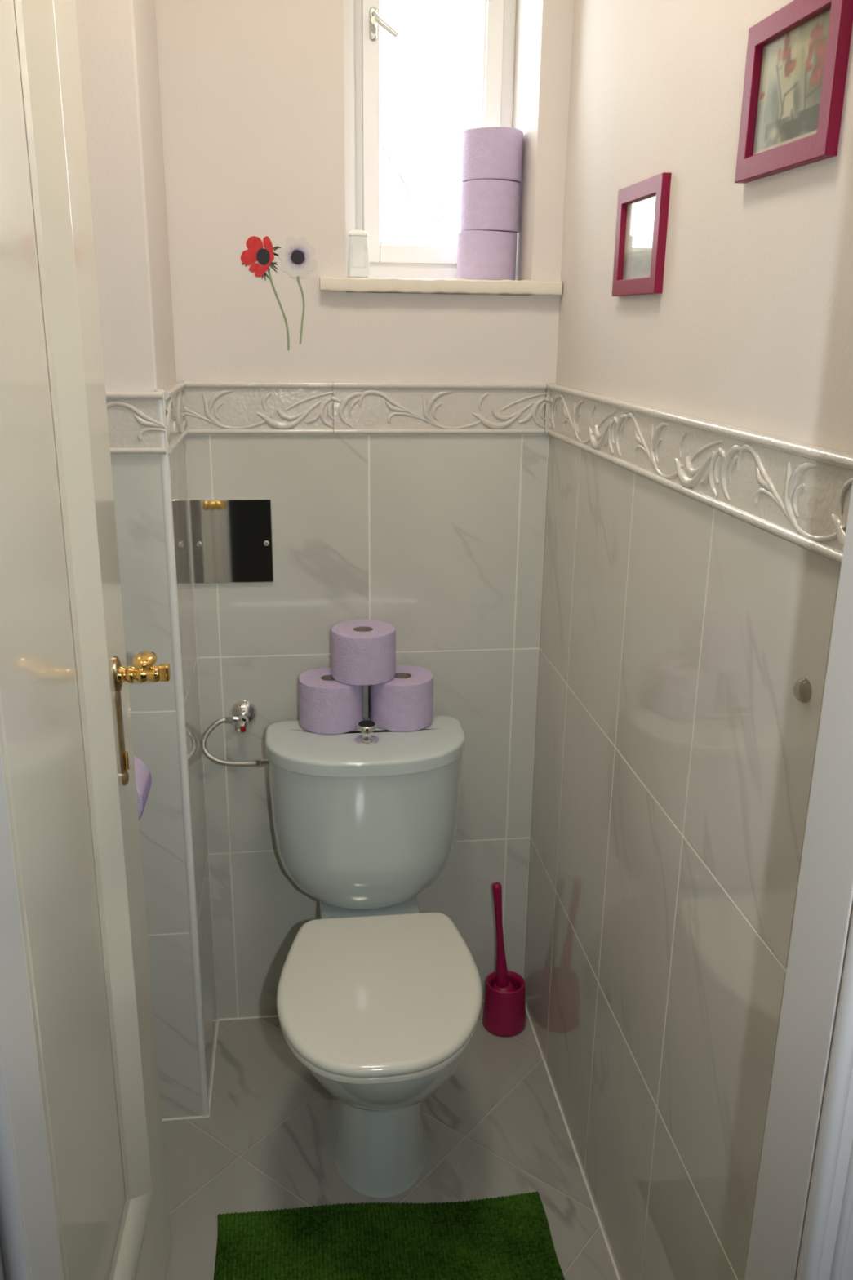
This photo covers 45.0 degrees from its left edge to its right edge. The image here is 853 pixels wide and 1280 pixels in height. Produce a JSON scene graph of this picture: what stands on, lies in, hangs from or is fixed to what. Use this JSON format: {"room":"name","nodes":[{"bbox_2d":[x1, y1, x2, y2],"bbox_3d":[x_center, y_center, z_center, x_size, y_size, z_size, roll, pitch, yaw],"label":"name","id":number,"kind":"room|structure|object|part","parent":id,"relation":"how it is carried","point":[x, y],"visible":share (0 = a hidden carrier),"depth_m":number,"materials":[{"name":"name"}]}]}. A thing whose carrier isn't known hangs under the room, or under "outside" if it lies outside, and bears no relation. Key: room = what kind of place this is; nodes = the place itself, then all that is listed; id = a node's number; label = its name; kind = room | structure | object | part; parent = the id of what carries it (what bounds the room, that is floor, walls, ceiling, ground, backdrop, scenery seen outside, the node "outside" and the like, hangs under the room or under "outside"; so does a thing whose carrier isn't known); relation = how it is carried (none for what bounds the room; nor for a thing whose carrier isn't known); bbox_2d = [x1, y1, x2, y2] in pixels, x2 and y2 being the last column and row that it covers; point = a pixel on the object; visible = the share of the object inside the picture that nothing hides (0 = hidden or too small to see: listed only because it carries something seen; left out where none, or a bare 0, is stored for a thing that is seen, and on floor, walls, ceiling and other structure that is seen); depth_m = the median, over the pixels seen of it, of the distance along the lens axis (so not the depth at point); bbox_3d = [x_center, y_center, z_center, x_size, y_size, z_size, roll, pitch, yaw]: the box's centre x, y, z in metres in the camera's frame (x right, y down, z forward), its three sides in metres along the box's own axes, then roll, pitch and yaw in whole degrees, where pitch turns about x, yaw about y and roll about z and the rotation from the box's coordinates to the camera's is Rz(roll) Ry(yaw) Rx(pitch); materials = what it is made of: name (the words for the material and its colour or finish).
{"room":"bathroom","nodes":[
{"label":"bathroom","id":0,"kind":"room"},
{"bbox_2d":[75,0,217,1119],"bbox_3d":[-0.574,-0.341,1.773,0.299,2.600,0.315,-1,17,-7],"label":"wall pier","id":1,"kind":"object","parent":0,"point":[117,38],"visible":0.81,"depth_m":1.70,"materials":[{"name":"paint"}]},
{"bbox_2d":[154,389,208,1116],"bbox_3d":[-0.430,0.272,1.832,0.016,1.397,0.016,-1,17,-7],"label":"trim","id":2,"kind":"structure","parent":1,"relation":"attached to","point":[164,458],"depth_m":1.80,"materials":[{"name":"white plastic"}]},
{"bbox_2d":[154,0,573,1018],"bbox_3d":[-0.110,-0.440,2.113,1.070,2.600,0.309,-1,17,-7],"label":"wall","id":3,"kind":"structure","parent":0,"point":[399,451],"depth_m":1.98,"materials":[{"name":"tile"}]},
{"bbox_2d":[189,498,274,583],"bbox_3d":[-0.376,-0.191,1.997,0.154,0.165,0.009,-1,17,-7],"label":"cover plate","id":4,"kind":"object","parent":3,"relation":"attached to","point":[232,539],"visible":1,"depth_m":1.99,"materials":[{"name":"silver metal"}]},
{"bbox_2d":[230,700,257,732],"bbox_3d":[-0.370,0.159,2.076,0.055,0.055,0.067,-1,17,-7],"label":"valve","id":5,"kind":"object","parent":3,"relation":"attached to","point":[244,713],"visible":0.98,"depth_m":2.09,"materials":[{"name":"silver metal"}]},
{"bbox_2d":[200,715,268,767],"bbox_3d":[-0.377,0.202,2.055,0.147,0.092,0.050,4,18,11],"label":"hose","id":6,"kind":"object","parent":5,"relation":"attached to","point":[260,762],"visible":0.99,"depth_m":2.05,"materials":[{"name":"silver metal"}]},
{"bbox_2d":[240,235,289,350],"bbox_3d":[-0.295,-0.633,1.884,0.084,0.198,0.002,-1,17,-7],"label":"sticker","id":7,"kind":"object","parent":3,"relation":"attached to","point":[256,251],"visible":1,"depth_m":1.86,"materials":[{"name":"red plastic"}]},
{"bbox_2d":[256,248,270,265],"bbox_3d":[-0.296,-0.694,1.865,0.024,0.028,0.001,-1,17,-7],"label":"flower center","id":8,"kind":"object","parent":7,"relation":"on","point":[263,255],"depth_m":1.86,"materials":[{"name":"black plastic"}]},
{"bbox_3d":[-0.273,-0.608,1.896,0.037,0.144,0.001,-1,17,-7],"label":"stem","id":9,"kind":"part","parent":7,"relation":"part of","materials":[{"name":"green plastic"}]},
{"bbox_2d":[278,235,317,344],"bbox_3d":[-0.235,-0.640,1.890,0.070,0.188,0.002,-1,17,-7],"label":"sticker","id":10,"kind":"object","parent":3,"relation":"attached to","point":[297,258],"visible":1,"depth_m":1.87,"materials":[{"name":"white plastic"}]},
{"bbox_2d":[290,250,304,264],"bbox_3d":[-0.234,-0.696,1.872,0.024,0.024,0.001,-1,17,-7],"label":"flower center","id":11,"kind":"object","parent":10,"relation":"on","point":[297,257],"depth_m":1.87,"materials":[{"name":"black plastic"}]},
{"bbox_3d":[-0.232,-0.611,1.901,0.015,0.124,0.001,-1,17,-7],"label":"stem","id":12,"kind":"part","parent":10,"relation":"part of","materials":[{"name":"green plastic"}]},
{"bbox_2d":[320,0,562,295],"bbox_3d":[0.015,-1.031,1.942,0.450,0.726,0.317,-1,17,-7],"label":"window","id":13,"kind":"structure","parent":3,"relation":"in","point":[394,267],"depth_m":2.02,"materials":[{"name":"white plastic"}]},
{"bbox_2d":[346,230,368,277],"bbox_3d":[-0.127,-0.715,1.909,0.040,0.082,0.030,-1,17,-7],"label":"air freshener","id":14,"kind":"object","parent":13,"relation":"on","point":[357,245],"visible":0.98,"depth_m":1.90,"materials":[{"name":"white plastic"}]},
{"bbox_3d":[-0.081,-1.172,1.956,0.055,0.058,0.039,-1,17,-7],"label":"handle","id":15,"kind":"part","parent":13,"relation":"part of","materials":[{"name":"silver metal"}]},
{"bbox_3d":[0.010,-1.075,2.041,0.276,0.622,0.042,-1,17,-7],"label":"sash","id":16,"kind":"part","parent":13,"relation":"part of","materials":[{"name":"white plastic"}]},
{"bbox_3d":[0.013,-0.691,2.021,0.450,0.029,0.266,-1,17,-7],"label":"sill","id":17,"kind":"part","parent":13,"relation":"part of","materials":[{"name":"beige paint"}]},
{"bbox_2d":[456,230,517,280],"bbox_3d":[0.118,-0.753,2.025,0.116,0.090,0.116,-15,23,-41],"label":"toilet roll","id":18,"kind":"object","parent":13,"relation":"on","point":[482,255],"visible":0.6,"depth_m":1.98,"materials":[{"name":"paper"}]},
{"bbox_2d":[460,178,520,233],"bbox_3d":[0.124,-0.839,2.001,0.116,0.090,0.116,-9,20,-29],"label":"toilet roll","id":19,"kind":"object","parent":18,"relation":"on","point":[486,204],"visible":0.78,"depth_m":1.96,"materials":[{"name":"paper"}]},
{"bbox_2d":[461,126,523,182],"bbox_3d":[0.126,-0.924,1.972,0.116,0.090,0.116,3,17,8],"label":"toilet roll","id":20,"kind":"object","parent":19,"relation":"on","point":[494,153],"visible":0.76,"depth_m":1.93,"materials":[{"name":"paper"}]},
{"bbox_2d":[161,1000,621,1279],"bbox_3d":[-0.174,1.075,1.741,1.010,0.084,1.330,-1,17,-7],"label":"floor","id":21,"kind":"structure","parent":0,"point":[498,1126],"depth_m":1.96,"materials":[{"name":"beige tile"}]},
{"bbox_2d":[265,715,482,1197],"bbox_3d":[-0.091,0.588,1.882,0.391,0.772,0.667,-1,17,-7],"label":"toilet","id":22,"kind":"object","parent":21,"relation":"on","point":[380,997],"visible":1,"depth_m":1.89,"materials":[{"name":"white ceramic"}]},
{"bbox_2d":[298,667,363,734],"bbox_3d":[-0.189,0.119,2.041,0.127,0.098,0.126,-8,19,-27],"label":"toilet roll","id":23,"kind":"object","parent":22,"relation":"on","point":[327,705],"visible":0.85,"depth_m":1.99,"materials":[{"name":"paper"}]},
{"bbox_3d":[-0.115,0.204,1.994,0.391,0.034,0.223,-1,17,-7],"label":"cistern lid","id":24,"kind":"part","parent":22,"relation":"part of","materials":[{"name":"white ceramic"}]},
{"bbox_3d":[-0.114,0.176,1.969,0.047,0.035,0.047,-1,17,-7],"label":"flush knob","id":25,"kind":"part","parent":22,"relation":"part of","materials":[{"name":"silver metal"}]},
{"bbox_3d":[-0.079,0.607,1.762,0.345,0.013,0.421,-1,17,-7],"label":"seat","id":26,"kind":"part","parent":22,"relation":"part of","materials":[{"name":"white plastic"}]},
{"bbox_3d":[-0.079,0.591,1.757,0.350,0.021,0.426,-1,17,-7],"label":"seat lid","id":27,"kind":"part","parent":22,"relation":"part of","materials":[{"name":"white plastic"}]},
{"bbox_2d":[370,665,433,731],"bbox_3d":[-0.050,0.115,2.059,0.127,0.098,0.126,11,20,29],"label":"toilet roll","id":28,"kind":"object","parent":22,"relation":"on","point":[403,703],"visible":0.88,"depth_m":2.01,"materials":[{"name":"paper"}]},
{"bbox_2d":[330,619,395,685],"bbox_3d":[-0.124,0.023,2.021,0.126,0.098,0.127,5,18,12],"label":"toilet roll","id":29,"kind":"object","parent":28,"relation":"on","point":[363,651],"visible":1,"depth_m":1.97,"materials":[{"name":"paper"}]},
{"bbox_2d":[213,1191,564,1279],"bbox_3d":[-0.054,1.057,1.652,0.600,0.014,0.412,-1,17,-7],"label":"bath mat","id":30,"kind":"object","parent":21,"relation":"on","point":[507,1237],"visible":1,"depth_m":1.75,"materials":[{"name":"green fabric"}]},
{"bbox_2d":[482,970,525,1036],"bbox_3d":[0.175,0.809,2.299,0.097,0.111,0.097,-1,17,-7],"label":"toilet brush holder","id":31,"kind":"object","parent":21,"relation":"on","point":[504,1012],"visible":0.94,"depth_m":2.27,"materials":[{"name":"pink plastic"}]},
{"bbox_2d":[491,882,515,991],"bbox_3d":[0.172,0.686,2.260,0.056,0.346,0.056,10,20,28],"label":"toilet brush","id":32,"kind":"object","parent":31,"relation":"in","point":[502,984],"visible":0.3,"depth_m":2.25,"materials":[{"name":"pink plastic"}]},
{"bbox_3d":[0.163,0.647,2.247,0.046,0.264,0.030,-1,17,-7],"label":"brush handle","id":33,"kind":"part","parent":32,"relation":"part of","materials":[{"name":"pink plastic"}]},
{"bbox_2d":[524,0,852,1279],"bbox_3d":[0.402,-0.208,1.385,0.169,2.600,1.375,-1,17,-7],"label":"wall","id":34,"kind":"structure","parent":0,"point":[700,430],"depth_m":1.36,"materials":[{"name":"tile"}]},
{"bbox_2d":[612,172,671,296],"bbox_3d":[0.307,-0.579,1.488,0.012,0.152,0.196,-1,17,-7],"label":"picture frame","id":35,"kind":"object","parent":34,"relation":"attached to","point":[642,207],"visible":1,"depth_m":1.48,"materials":[{"name":"pink paint"}]},
{"bbox_2d":[622,195,656,279],"bbox_3d":[0.310,-0.579,1.488,0.001,0.107,0.151,-1,17,-7],"label":"print","id":36,"kind":"object","parent":35,"relation":"attached to","point":[640,214],"depth_m":1.50},
{"bbox_2d":[734,0,852,183],"bbox_3d":[0.365,-0.555,1.035,0.012,0.154,0.206,-1,17,-7],"label":"picture frame","id":37,"kind":"object","parent":34,"relation":"attached to","point":[797,56],"visible":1,"depth_m":1.03,"materials":[{"name":"pink paint"}]},
{"bbox_2d":[752,8,831,155],"bbox_3d":[0.368,-0.555,1.036,0.001,0.108,0.161,-1,17,-7],"label":"print","id":38,"kind":"object","parent":37,"relation":"attached to","point":[793,64],"depth_m":1.04},
{"bbox_3d":[-0.022,-0.004,0.706,2.670,2.600,0.075,-1,17,-7],"label":"wall","id":39,"kind":"structure","parent":0,"visible":0},
{"bbox_2d":[0,0,171,1279],"bbox_3d":[-0.370,0.156,1.125,0.109,2.022,0.700,-1,17,-6],"label":"door","id":40,"kind":"structure","parent":39,"relation":"in","point":[66,744],"depth_m":1.18,"materials":[{"name":"beige paint"}]},
{"bbox_3d":[-0.371,0.039,1.327,0.068,0.064,0.110,-1,17,-7],"label":"handle","id":41,"kind":"part","parent":40,"relation":"part of","materials":[{"name":"gold metal"}]},
{"bbox_2d":[0,481,852,1279],"bbox_3d":[0.007,0.223,0.770,0.802,2.130,0.096,-1,17,-7],"label":"trim","id":42,"kind":"structure","parent":39,"relation":"attached to","point":[802,1228],"depth_m":0.81,"materials":[{"name":"white wood"}]},
{"bbox_3d":[-0.577,-0.139,1.119,0.139,2.600,1.080,-1,17,-7],"label":"wall","id":43,"kind":"structure","parent":0,"visible":0},
{"bbox_3d":[-0.529,0.212,1.668,0.093,0.079,0.114,-1,17,-7],"label":"toilet roll holder","id":44,"kind":"object","parent":43,"relation":"attached to","visible":0},
{"bbox_2d":[133,755,151,819],"bbox_3d":[-0.506,0.256,1.679,0.102,0.120,0.094,-1,17,-7],"label":"toilet roll","id":45,"kind":"object","parent":44,"relation":"hanging from","point":[143,777],"visible":0.2,"depth_m":1.67,"materials":[{"name":"purple paper"}]},
{"label":"outside","id":46,"kind":"structure","parent":0,"visible":0},
{"bbox_3d":[-0.178,0.041,5.431,6.000,0.120,5.690,-1,17,-7],"label":"ground","id":47,"kind":"structure","parent":46,"visible":0},
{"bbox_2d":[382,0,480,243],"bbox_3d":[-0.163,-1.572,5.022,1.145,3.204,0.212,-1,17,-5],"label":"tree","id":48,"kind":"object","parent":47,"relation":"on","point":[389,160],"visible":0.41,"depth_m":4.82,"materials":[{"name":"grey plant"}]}
]}

